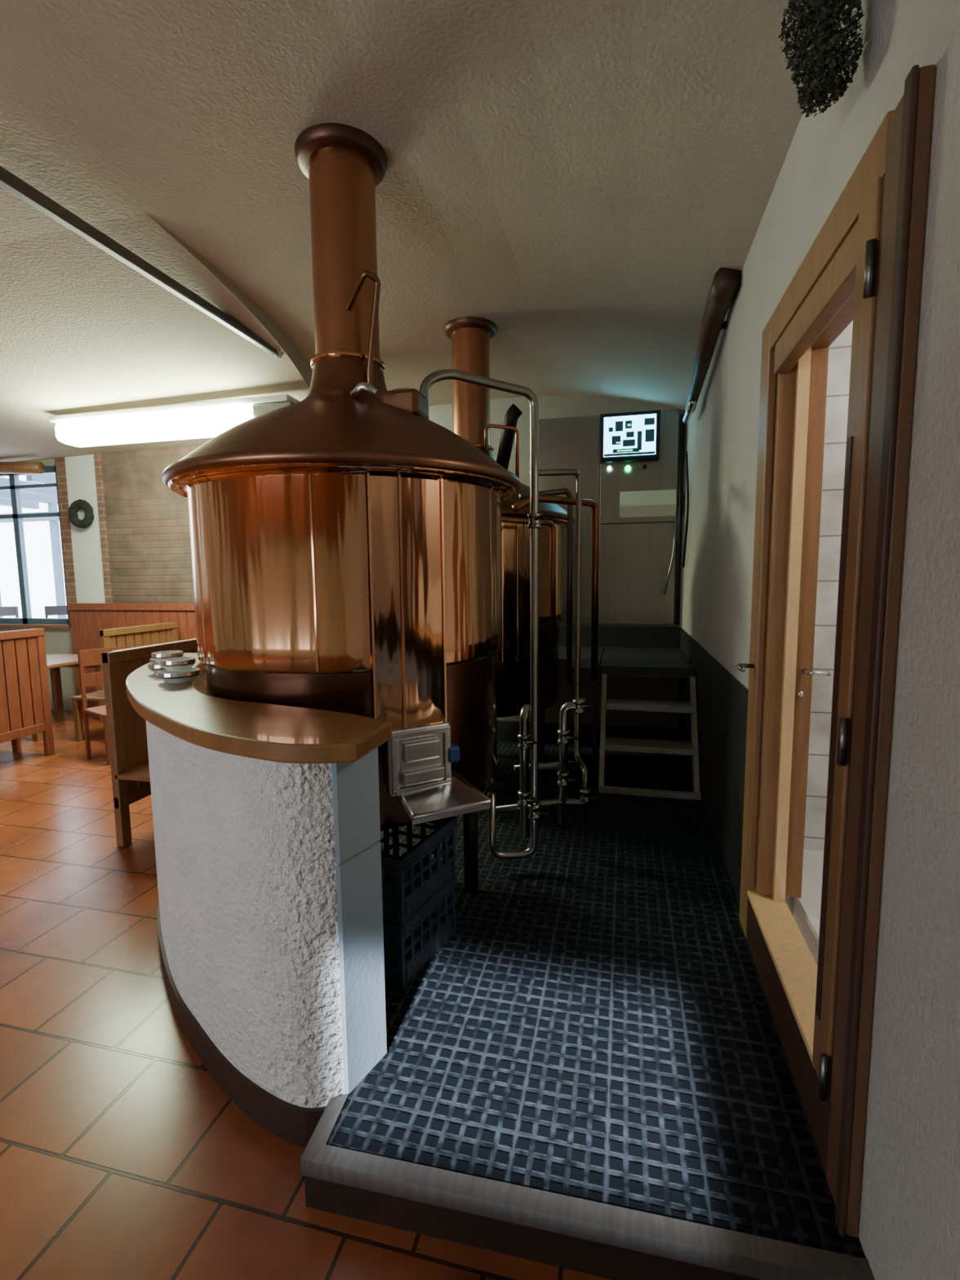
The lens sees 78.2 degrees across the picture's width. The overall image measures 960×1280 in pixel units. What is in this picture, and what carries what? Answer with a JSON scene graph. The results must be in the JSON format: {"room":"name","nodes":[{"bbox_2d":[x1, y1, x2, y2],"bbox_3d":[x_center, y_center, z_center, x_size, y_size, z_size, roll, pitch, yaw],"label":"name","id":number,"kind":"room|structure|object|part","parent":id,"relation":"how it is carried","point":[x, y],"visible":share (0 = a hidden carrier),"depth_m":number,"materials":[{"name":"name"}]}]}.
{"room":"brewery pub","nodes":[
{"label":"brewery pub","id":0,"kind":"room"},
{"bbox_2d":[0,709,611,1279],"bbox_3d":[-3.657,1.416,2.965,9.940,0.100,8.500,1,6,14],"label":"floor","id":1,"kind":"structure","parent":0,"point":[122,1157],"depth_m":1.84,"materials":[{"name":"tile"}]},
{"bbox_2d":[0,627,54,755],"bbox_3d":[-4.476,0.577,4.754,0.480,1.200,1.750,1,6,14],"label":"slatted bench","id":2,"kind":"object","parent":1,"relation":"on","point":[25,710],"visible":1,"depth_m":5.33,"materials":[{"name":"brown wood"}]},
{"bbox_2d":[31,653,105,741],"bbox_3d":[-4.785,0.605,6.515,0.850,0.770,1.000,1,6,14],"label":"dining table","id":3,"kind":"object","parent":1,"relation":"on","point":[54,661],"visible":0.36,"depth_m":6.87,"materials":[{"name":"brown wood"}]},
{"bbox_2d":[77,645,129,765],"bbox_3d":[-3.361,0.585,5.492,0.440,1.000,0.440,4,8,35],"label":"dining chair","id":4,"kind":"object","parent":1,"relation":"on","point":[91,657],"visible":0.52,"depth_m":5.44,"materials":[{"name":"brown wood"}]},
{"bbox_3d":[-3.360,0.640,5.498,0.440,0.030,0.440,4,8,35],"label":"seat","id":5,"kind":"part","parent":4,"relation":"part of","materials":[{"name":"brown wood"}]},
{"bbox_2d":[70,622,178,741],"bbox_3d":[-3.814,0.415,6.412,0.480,1.150,1.000,1,6,14],"label":"slatted bench","id":6,"kind":"object","parent":1,"relation":"on","point":[155,633],"visible":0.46,"depth_m":6.12,"materials":[{"name":"brown wood"}]},
{"bbox_3d":[-3.828,0.544,6.430,0.450,0.030,1.000,1,6,14],"label":"seat","id":7,"kind":"part","parent":6,"relation":"part of","materials":[{"name":"brown wood"}]},
{"bbox_3d":[-3.610,0.418,6.363,0.060,1.150,1.000,1,6,14],"label":"frame","id":8,"kind":"part","parent":6,"relation":"part of","materials":[{"name":"brown wood"}]},
{"bbox_2d":[101,638,197,846],"bbox_3d":[-1.857,0.601,4.226,0.480,1.210,1.440,1,6,14],"label":"slatted bench","id":9,"kind":"object","parent":1,"relation":"on","point":[126,730],"visible":0.37,"depth_m":3.65,"materials":[{"name":"brown wood"}]},
{"bbox_3d":[-1.840,0.761,4.240,0.450,0.030,1.440,1,6,14],"label":"seat","id":10,"kind":"part","parent":9,"relation":"part of","materials":[{"name":"brown wood"}]},
{"bbox_2d":[125,653,391,1147],"bbox_3d":[-1.096,0.781,2.475,0.568,1.215,2.367,-5,8,-36],"label":"bar counter","id":11,"kind":"object","parent":1,"relation":"on","point":[266,820],"depth_m":1.73,"materials":[{"name":"paint"}]},
{"bbox_2d":[147,662,164,673],"bbox_3d":[-1.426,0.125,2.702,0.166,0.046,0.166,1,6,14],"label":"glass ashtray","id":12,"kind":"object","parent":11,"relation":"on","point":[154,667],"visible":0.34,"depth_m":2.63,"materials":[{"name":"clear glass"}]},
{"bbox_2d":[151,650,183,662],"bbox_3d":[-1.427,0.077,2.697,0.133,0.046,0.133,1,6,14],"label":"glass ashtray","id":13,"kind":"object","parent":12,"relation":"on","point":[157,656],"visible":0.65,"depth_m":2.65,"materials":[{"name":"clear glass"}]},
{"bbox_2d":[149,655,186,662],"bbox_3d":[-1.510,0.108,2.865,0.166,0.046,0.166,1,6,14],"label":"glass ashtray","id":14,"kind":"object","parent":11,"relation":"on","point":[151,660],"visible":0.15,"depth_m":2.81,"materials":[{"name":"clear glass"}]},
{"bbox_2d":[156,667,200,683],"bbox_3d":[-1.257,0.149,2.466,0.166,0.046,0.166,1,6,14],"label":"glass ashtray","id":15,"kind":"object","parent":11,"relation":"on","point":[185,676],"visible":0.94,"depth_m":2.41,"materials":[{"name":"clear glass"}]},
{"bbox_2d":[160,657,195,671],"bbox_3d":[-1.258,0.101,2.461,0.133,0.046,0.133,1,6,14],"label":"glass ashtray","id":16,"kind":"object","parent":15,"relation":"on","point":[175,664],"visible":1,"depth_m":2.42,"materials":[{"name":"clear glass"}]},
{"bbox_3d":[-1.166,1.328,2.539,0.355,0.115,2.228,-5,8,-35],"label":"skirting","id":17,"kind":"part","parent":11,"relation":"part of","materials":[{"name":"brown wood"}]},
{"bbox_2d":[300,720,875,1279],"bbox_3d":[-0.024,1.161,3.821,2.890,0.147,4.680,1,6,14],"label":"raised platform","id":18,"kind":"object","parent":1,"relation":"on","point":[591,1074],"visible":0.64,"depth_m":1.77,"materials":[{"name":"black tile"}]},
{"bbox_3d":[-0.422,1.354,1.623,0.048,0.047,0.203,1,6,10],"label":"trim","id":19,"kind":"part","parent":18,"relation":"part of","materials":[{"name":"metal"}]},
{"bbox_2d":[161,122,520,893],"bbox_3d":[-0.556,-0.419,2.612,1.474,3.280,1.474,1,6,14],"label":"kettle","id":20,"kind":"object","parent":18,"relation":"on","point":[346,542],"visible":0.92,"depth_m":2.08,"materials":[{"name":"orange metal"}]},
{"bbox_3d":[-0.454,-1.186,2.364,0.098,0.482,0.166,-6,8,-39],"label":"lid lever","id":21,"kind":"part","parent":20,"relation":"part of","materials":[{"name":"orange metal"}]},
{"bbox_3d":[-0.252,-0.114,2.071,0.265,0.885,0.037,-4,7,-28],"label":"access panel","id":22,"kind":"part","parent":20,"relation":"part of","materials":[{"name":"orange metal"}]},
{"bbox_2d":[385,720,491,825],"bbox_3d":[-0.163,0.445,2.098,0.313,0.275,0.303,-4,7,-27],"label":"hatch","id":23,"kind":"object","parent":20,"relation":"attached to","point":[419,759],"visible":0.94,"depth_m":2.08,"materials":[{"name":"metal"}]},
{"bbox_3d":[-0.207,0.427,2.106,0.230,0.220,0.012,-4,7,-30],"label":"hatch frame","id":24,"kind":"part","parent":23,"relation":"part of","materials":[{"name":"silver metal"}]},
{"bbox_2d":[396,770,491,825],"bbox_3d":[-0.160,0.548,2.079,0.402,0.074,0.352,1,6,14],"label":"tray","id":25,"kind":"object","parent":23,"relation":"on","point":[450,794],"depth_m":2.05,"materials":[{"name":"silver metal"}]},
{"bbox_3d":[-0.104,0.418,2.177,0.050,0.060,0.050,-4,7,-30],"label":"blue knob","id":26,"kind":"part","parent":23,"relation":"part of","materials":[{"name":"plastic"}]},
{"bbox_3d":[-0.045,0.902,2.812,0.068,0.600,0.070,1,6,14],"label":"leg","id":27,"kind":"part","parent":20,"relation":"part of","materials":[{"name":"metal"}]},
{"bbox_3d":[0.099,-0.846,2.646,0.172,0.228,0.016,-4,7,-26],"label":"dome rail","id":28,"kind":"part","parent":20,"relation":"part of","materials":[{"name":"orange metal"}]},
{"bbox_2d":[418,368,599,859],"bbox_3d":[0.336,-0.061,3.167,0.602,2.310,1.621,2,7,25],"label":"brewery pipework","id":29,"kind":"object","parent":20,"relation":"attached to","point":[529,809],"visible":1,"depth_m":3.13,"materials":[{"name":"silver metal"}]},
{"bbox_3d":[0.251,0.810,2.983,0.031,0.034,0.118,-4,7,-31],"label":"valve lever","id":30,"kind":"part","parent":29,"relation":"part of","materials":[{"name":"metal"}]},
{"bbox_3d":[0.248,0.512,2.951,0.031,0.034,0.118,-4,7,-31],"label":"valve lever","id":31,"kind":"part","parent":29,"relation":"part of","materials":[{"name":"metal"}]},
{"bbox_3d":[0.299,0.864,2.946,0.031,0.034,0.118,-4,7,-31],"label":"valve lever","id":32,"kind":"part","parent":29,"relation":"part of","materials":[{"name":"metal"}]},
{"bbox_3d":[0.283,-0.578,2.790,0.031,0.034,0.118,-4,7,-31],"label":"valve lever","id":33,"kind":"part","parent":29,"relation":"part of","materials":[{"name":"metal"}]},
{"bbox_3d":[0.472,0.742,3.128,0.031,0.034,0.118,-4,7,-31],"label":"valve lever","id":34,"kind":"part","parent":29,"relation":"part of","materials":[{"name":"metal"}]},
{"bbox_3d":[0.470,0.513,3.104,0.031,0.034,0.118,-4,7,-31],"label":"valve lever","id":35,"kind":"part","parent":29,"relation":"part of","materials":[{"name":"metal"}]},
{"bbox_3d":[0.546,0.345,3.066,0.031,0.034,0.118,-4,7,-31],"label":"valve lever","id":36,"kind":"part","parent":29,"relation":"part of","materials":[{"name":"metal"}]},
{"bbox_3d":[0.642,0.910,3.416,0.031,0.034,0.118,-4,7,-31],"label":"valve lever","id":37,"kind":"part","parent":29,"relation":"part of","materials":[{"name":"metal"}]},
{"bbox_2d":[382,875,457,991],"bbox_3d":[-0.329,1.128,2.378,0.316,0.250,0.416,2,7,26],"label":"plastic crate","id":38,"kind":"object","parent":18,"relation":"on","point":[408,948],"visible":0.38,"depth_m":2.25,"materials":[{"name":"black plastic"}]},
{"bbox_2d":[379,816,457,925],"bbox_3d":[-0.327,0.875,2.349,0.316,0.250,0.416,2,7,26],"label":"plastic crate","id":39,"kind":"object","parent":38,"relation":"on","point":[410,880],"visible":0.56,"depth_m":2.27,"materials":[{"name":"black plastic"}]},
{"bbox_2d":[444,316,575,773],"bbox_3d":[-0.051,-0.608,4.309,1.474,3.280,1.474,1,6,14],"label":"kettle","id":40,"kind":"object","parent":18,"relation":"on","point":[470,337],"visible":0.25,"depth_m":3.92,"materials":[{"name":"orange metal"}]},
{"bbox_3d":[0.253,-0.304,3.768,0.265,0.885,0.037,-4,7,-28],"label":"access panel","id":41,"kind":"part","parent":40,"relation":"part of","materials":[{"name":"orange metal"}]},
{"bbox_3d":[0.459,0.713,4.508,0.068,0.600,0.070,1,6,14],"label":"leg","id":42,"kind":"part","parent":40,"relation":"part of","materials":[{"name":"metal"}]},
{"bbox_3d":[0.191,1.370,1.410,1.331,0.047,0.050,1,6,12],"label":"trim","id":43,"kind":"part","parent":18,"relation":"part of","materials":[{"name":"metal"}]},
{"bbox_2d":[559,645,694,770],"bbox_3d":[0.567,0.525,5.293,2.425,0.800,1.380,1,6,14],"label":"landing","id":44,"kind":"object","parent":18,"relation":"on","point":[642,662],"visible":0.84,"depth_m":4.58,"materials":[{"name":"black metal"}]},
{"bbox_2d":[598,673,701,799],"bbox_3d":[1.207,0.663,4.239,0.670,0.740,0.575,1,6,14],"label":"steps","id":45,"kind":"structure","parent":18,"relation":"on","point":[611,744],"depth_m":4.21,"materials":[{"name":"grey metal"}]},
{"bbox_2d":[0,395,686,728],"bbox_3d":[-2.697,-0.819,6.779,9.940,3.500,0.200,1,6,14],"label":"wall","id":46,"kind":"structure","parent":0,"point":[57,640],"depth_m":5.81,"materials":[{"name":"paint"}]},
{"bbox_2d":[0,466,69,624],"bbox_3d":[-6.204,-1.175,7.575,2.340,1.930,0.060,1,6,14],"label":"frame","id":47,"kind":"object","parent":46,"relation":"attached to","point":[15,486],"visible":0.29,"depth_m":7.44,"materials":[{"name":"metal"}]},
{"bbox_2d":[0,623,71,628],"bbox_3d":[-6.212,-0.188,7.604,2.340,0.040,0.080,1,6,14],"label":"sill","id":48,"kind":"structure","parent":46,"relation":"attached to","point":[2,625],"depth_m":7.42,"materials":[{"name":"brown wood"}]},
{"bbox_2d":[67,498,93,528],"bbox_3d":[-4.730,-1.498,7.003,0.346,0.346,0.089,1,6,14],"label":"wreath","id":49,"kind":"object","parent":46,"relation":"attached to","point":[88,517],"visible":1,"depth_m":6.97,"materials":[{"name":"green plant"}]},
{"bbox_2d":[54,453,112,624],"bbox_3d":[-4.760,-1.236,7.114,0.680,2.100,0.034,1,6,14],"label":"quoins","id":50,"kind":"object","parent":46,"relation":"attached to","point":[60,462],"depth_m":7.10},
{"bbox_2d":[64,454,105,603],"bbox_3d":[-4.740,-1.336,7.106,0.440,1.900,0.019,1,6,14],"label":"pier","id":51,"kind":"object","parent":46,"relation":"attached to","point":[80,469],"depth_m":7.10,"materials":[{"name":"white paint"}]},
{"bbox_2d":[66,603,196,712],"bbox_3d":[-2.792,0.261,6.759,4.600,1.360,0.044,1,6,14],"label":"wainscot","id":52,"kind":"structure","parent":46,"relation":"attached to","point":[86,620],"depth_m":7.08,"materials":[{"name":"brown wood"}]},
{"bbox_2d":[101,443,204,603],"bbox_3d":[-2.497,-1.350,6.552,3.980,2.000,0.029,1,6,14],"label":"stone wall","id":53,"kind":"structure","parent":46,"relation":"attached to","point":[148,523],"depth_m":6.88,"materials":[{"name":"beige brick"}]},
{"bbox_2d":[538,408,679,624],"bbox_3d":[1.169,-1.141,5.664,1.370,1.980,0.058,1,6,14],"label":"panel","id":54,"kind":"object","parent":46,"relation":"attached to","point":[635,558],"visible":0.53,"depth_m":5.65,"materials":[{"name":"metal"}]},
{"bbox_2d":[600,409,660,471],"bbox_3d":[1.392,-1.845,5.499,0.540,0.528,0.081,1,6,14],"label":"control panel","id":55,"kind":"object","parent":54,"relation":"attached to","point":[624,437],"visible":1,"depth_m":5.46,"materials":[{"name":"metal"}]},
{"bbox_2d":[624,465,631,471],"bbox_3d":[1.388,-1.612,5.539,0.056,0.056,0.056,1,6,14],"label":"lamp","id":56,"kind":"object","parent":55,"relation":"attached to","point":[628,468],"depth_m":5.52,"materials":[{"name":"green plastic"}]},
{"bbox_2d":[559,625,679,648],"bbox_3d":[0.724,-0.044,5.916,2.420,0.205,0.019,1,6,14],"label":"baseboard","id":57,"kind":"structure","parent":46,"relation":"attached to","point":[661,637],"depth_m":5.73,"materials":[{"name":"black"}]},
{"bbox_2d":[0,0,841,462],"bbox_3d":[-3.887,-1.820,2.610,9.960,0.320,8.600,1,6,14],"label":"ceiling","id":58,"kind":"structure","parent":0,"point":[577,179],"depth_m":2.51,"materials":[{"name":"paint"}]},
{"bbox_2d":[0,461,44,474],"bbox_3d":[-6.270,-2.147,7.219,2.163,0.316,0.190,1,6,14],"label":"window pelmet","id":59,"kind":"structure","parent":58,"relation":"attached to","point":[29,467],"depth_m":6.99,"materials":[{"name":"brown wood"}]},
{"bbox_2d":[0,165,282,358],"bbox_3d":[-2.181,-1.770,1.267,0.060,0.130,6.200,1,6,14],"label":"rail","id":60,"kind":"object","parent":58,"relation":"attached to","point":[9,181],"depth_m":2.88,"materials":[{"name":"metal"}]},
{"bbox_2d":[48,394,299,447],"bbox_3d":[-2.675,-1.882,5.123,2.430,0.250,0.280,1,6,14],"label":"ceiling lamp","id":61,"kind":"object","parent":58,"relation":"attached to","point":[210,419],"visible":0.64,"depth_m":5.02,"materials":[{"name":"white paint"}]},
{"bbox_2d":[54,404,253,447],"bbox_3d":[-2.826,-1.862,5.162,1.980,0.205,0.280,1,6,14],"label":"diffuser","id":62,"kind":"object","parent":61,"relation":"attached to","point":[186,421],"depth_m":5.05,"materials":[{"name":"white plastic"}]},
{"bbox_2d":[778,0,864,117],"bbox_3d":[0.810,-1.473,1.399,0.182,0.361,0.203,1,6,14],"label":"hanging plant","id":63,"kind":"object","parent":58,"relation":"hanging from","point":[830,81],"visible":1,"depth_m":1.39,"materials":[{"name":"green plant"}]},
{"bbox_3d":[0.815,-1.483,1.396,0.016,0.310,0.016,1,6,14],"label":"stem","id":64,"kind":"part","parent":63,"relation":"part of","materials":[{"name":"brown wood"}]},
{"bbox_2d":[792,848,823,965],"bbox_3d":[1.904,1.211,1.353,1.700,0.140,2.650,1,6,14],"label":"floor","id":65,"kind":"structure","parent":0,"point":[806,908],"depth_m":2.37,"materials":[{"name":"white paint"}]},
{"bbox_2d":[681,0,959,1279],"bbox_3d":[1.014,-0.288,1.532,0.160,3.500,8.300,1,6,14],"label":"wall","id":66,"kind":"structure","parent":0,"point":[909,1224],"depth_m":1.15,"materials":[{"name":"paint"}]},
{"bbox_2d":[662,414,688,625],"bbox_3d":[1.742,-1.073,5.265,0.176,1.920,0.538,1,6,14],"label":"conduit","id":67,"kind":"object","parent":66,"relation":"attached to","point":[678,525],"visible":1,"depth_m":5.43,"materials":[{"name":"metal"}]},
{"bbox_2d":[682,266,741,422],"bbox_3d":[1.422,-1.770,3.751,0.138,0.348,1.703,1,6,14],"label":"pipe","id":68,"kind":"object","parent":66,"relation":"attached to","point":[726,282],"visible":1,"depth_m":3.27,"materials":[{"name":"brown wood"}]},
{"bbox_2d":[677,627,748,907],"bbox_3d":[1.534,0.549,4.102,0.011,0.990,3.269,1,6,14],"label":"wainscot","id":69,"kind":"structure","parent":66,"relation":"attached to","point":[722,700],"depth_m":3.20,"materials":[{"name":"black paint"}]},
{"bbox_2d":[736,663,754,671],"bbox_3d":[1.050,0.109,2.323,0.069,0.018,0.119,1,6,14],"label":"lever","id":70,"kind":"object","parent":66,"relation":"attached to","point":[740,667],"visible":1,"depth_m":2.36,"materials":[{"name":"metal"}]},
{"bbox_2d":[746,890,817,1067],"bbox_3d":[1.053,1.081,1.975,0.130,0.022,0.880,1,6,14],"label":"sill","id":71,"kind":"structure","parent":66,"relation":"attached to","point":[796,966],"depth_m":1.99,"materials":[{"name":"brown wood"}]},
{"bbox_2d":[746,897,830,1175],"bbox_3d":[0.997,1.192,1.939,0.038,0.190,1.000,1,6,14],"label":"board","id":72,"kind":"object","parent":66,"relation":"attached to","point":[805,1077],"visible":0.58,"depth_m":1.77,"materials":[{"name":"brown wood"}]},
{"bbox_2d":[772,346,811,902],"bbox_3d":[1.172,-0.005,2.227,0.040,2.095,0.025,1,6,14],"label":"door frame","id":73,"kind":"structure","parent":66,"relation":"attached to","point":[802,389],"depth_m":2.21,"materials":[{"name":"brown wood"}]},
{"bbox_2d":[796,690,804,697],"bbox_3d":[1.220,0.206,2.246,0.024,0.023,0.010,1,6,14],"label":"keyhole","id":74,"kind":"object","parent":66,"relation":"attached to","point":[800,694],"visible":1,"depth_m":2.24,"materials":[{"name":"silver metal"}]},
{"bbox_2d":[773,219,858,373],"bbox_3d":[0.999,-0.980,1.744,0.050,0.110,0.830,1,6,14],"label":"rail","id":75,"kind":"object","parent":66,"relation":"attached to","point":[835,286],"visible":0.53,"depth_m":1.67,"materials":[{"name":"brown wood"}]},
{"bbox_2d":[801,668,831,675],"bbox_3d":[1.252,0.120,2.198,0.079,0.018,0.069,1,6,14],"label":"lever","id":76,"kind":"object","parent":66,"relation":"attached to","point":[805,671],"visible":1,"depth_m":2.17,"materials":[{"name":"silver metal"}]},
{"bbox_2d":[739,64,936,1237],"bbox_3d":[1.052,0.075,1.802,0.202,2.440,1.280,1,6,14],"label":"door frame","id":77,"kind":"structure","parent":66,"relation":"attached to","point":[926,75],"depth_m":1.32,"materials":[{"name":"brown wood"}]},
{"bbox_2d":[812,175,882,1101],"bbox_3d":[0.876,0.076,1.395,0.072,2.130,0.128,1,6,14],"label":"stile","id":78,"kind":"object","parent":66,"relation":"attached to","point":[869,210],"depth_m":1.38,"materials":[{"name":"brown wood"}]},
{"bbox_3d":[0.849,1.080,1.458,0.020,0.110,0.020,1,6,14],"label":"hinge","id":79,"kind":"part","parent":78,"relation":"part of","materials":[{"name":"metal"}]},
{"bbox_3d":[0.867,0.251,1.447,0.005,1.450,0.026,1,6,14],"label":"stile groove","id":80,"kind":"part","parent":78,"relation":"part of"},
{"bbox_3d":[0.840,0.235,1.366,0.020,0.110,0.020,1,6,14],"label":"hinge","id":81,"kind":"part","parent":78,"relation":"part of","materials":[{"name":"metal"}]},
{"bbox_3d":[0.829,-0.789,1.255,0.020,0.110,0.020,1,6,14],"label":"hinge","id":82,"kind":"part","parent":78,"relation":"part of","materials":[{"name":"black metal"}]},
{"bbox_2d":[827,176,884,1104],"bbox_3d":[0.866,0.186,1.349,0.024,2.320,0.035,1,6,14],"label":"rebate","id":83,"kind":"object","parent":66,"relation":"attached to","point":[883,179],"visible":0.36,"depth_m":1.33,"materials":[{"name":"brown wood"}]},
{"bbox_2d":[804,320,853,850],"bbox_3d":[2.214,-0.259,2.537,1.700,3.200,0.100,1,6,14],"label":"wall","id":84,"kind":"structure","parent":0,"point":[840,350],"depth_m":2.65,"materials":[{"name":"white tile"}]},
{"label":"outside","id":85,"kind":"structure","parent":0,"visible":0},
{"bbox_3d":[-5.145,0.427,12.770,16.000,0.180,9.850,1,6,14],"label":"ground","id":86,"kind":"structure","parent":85,"visible":0},
{"bbox_2d":[0,606,18,617],"bbox_3d":[-7.621,0.108,9.326,0.440,1.250,0.440,-2,6,-9],"label":"chair","id":87,"kind":"object","parent":86,"relation":"on","point":[4,611],"visible":0.12,"depth_m":9.48,"materials":[{"name":"metal"}]},
{"bbox_2d":[0,473,66,617],"bbox_3d":[-7.855,-0.928,9.993,8.000,3.170,2.600,1,6,14],"label":"pergola","id":88,"kind":"object","parent":86,"relation":"on","point":[30,498],"visible":0.28,"depth_m":10.55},
{"bbox_2d":[44,605,67,617],"bbox_3d":[-6.652,0.079,9.501,0.440,1.250,0.440,-6,9,-43],"label":"chair","id":89,"kind":"object","parent":86,"relation":"on","point":[49,610],"visible":0.06,"depth_m":9.52,"materials":[{"name":"metal"}]}
]}

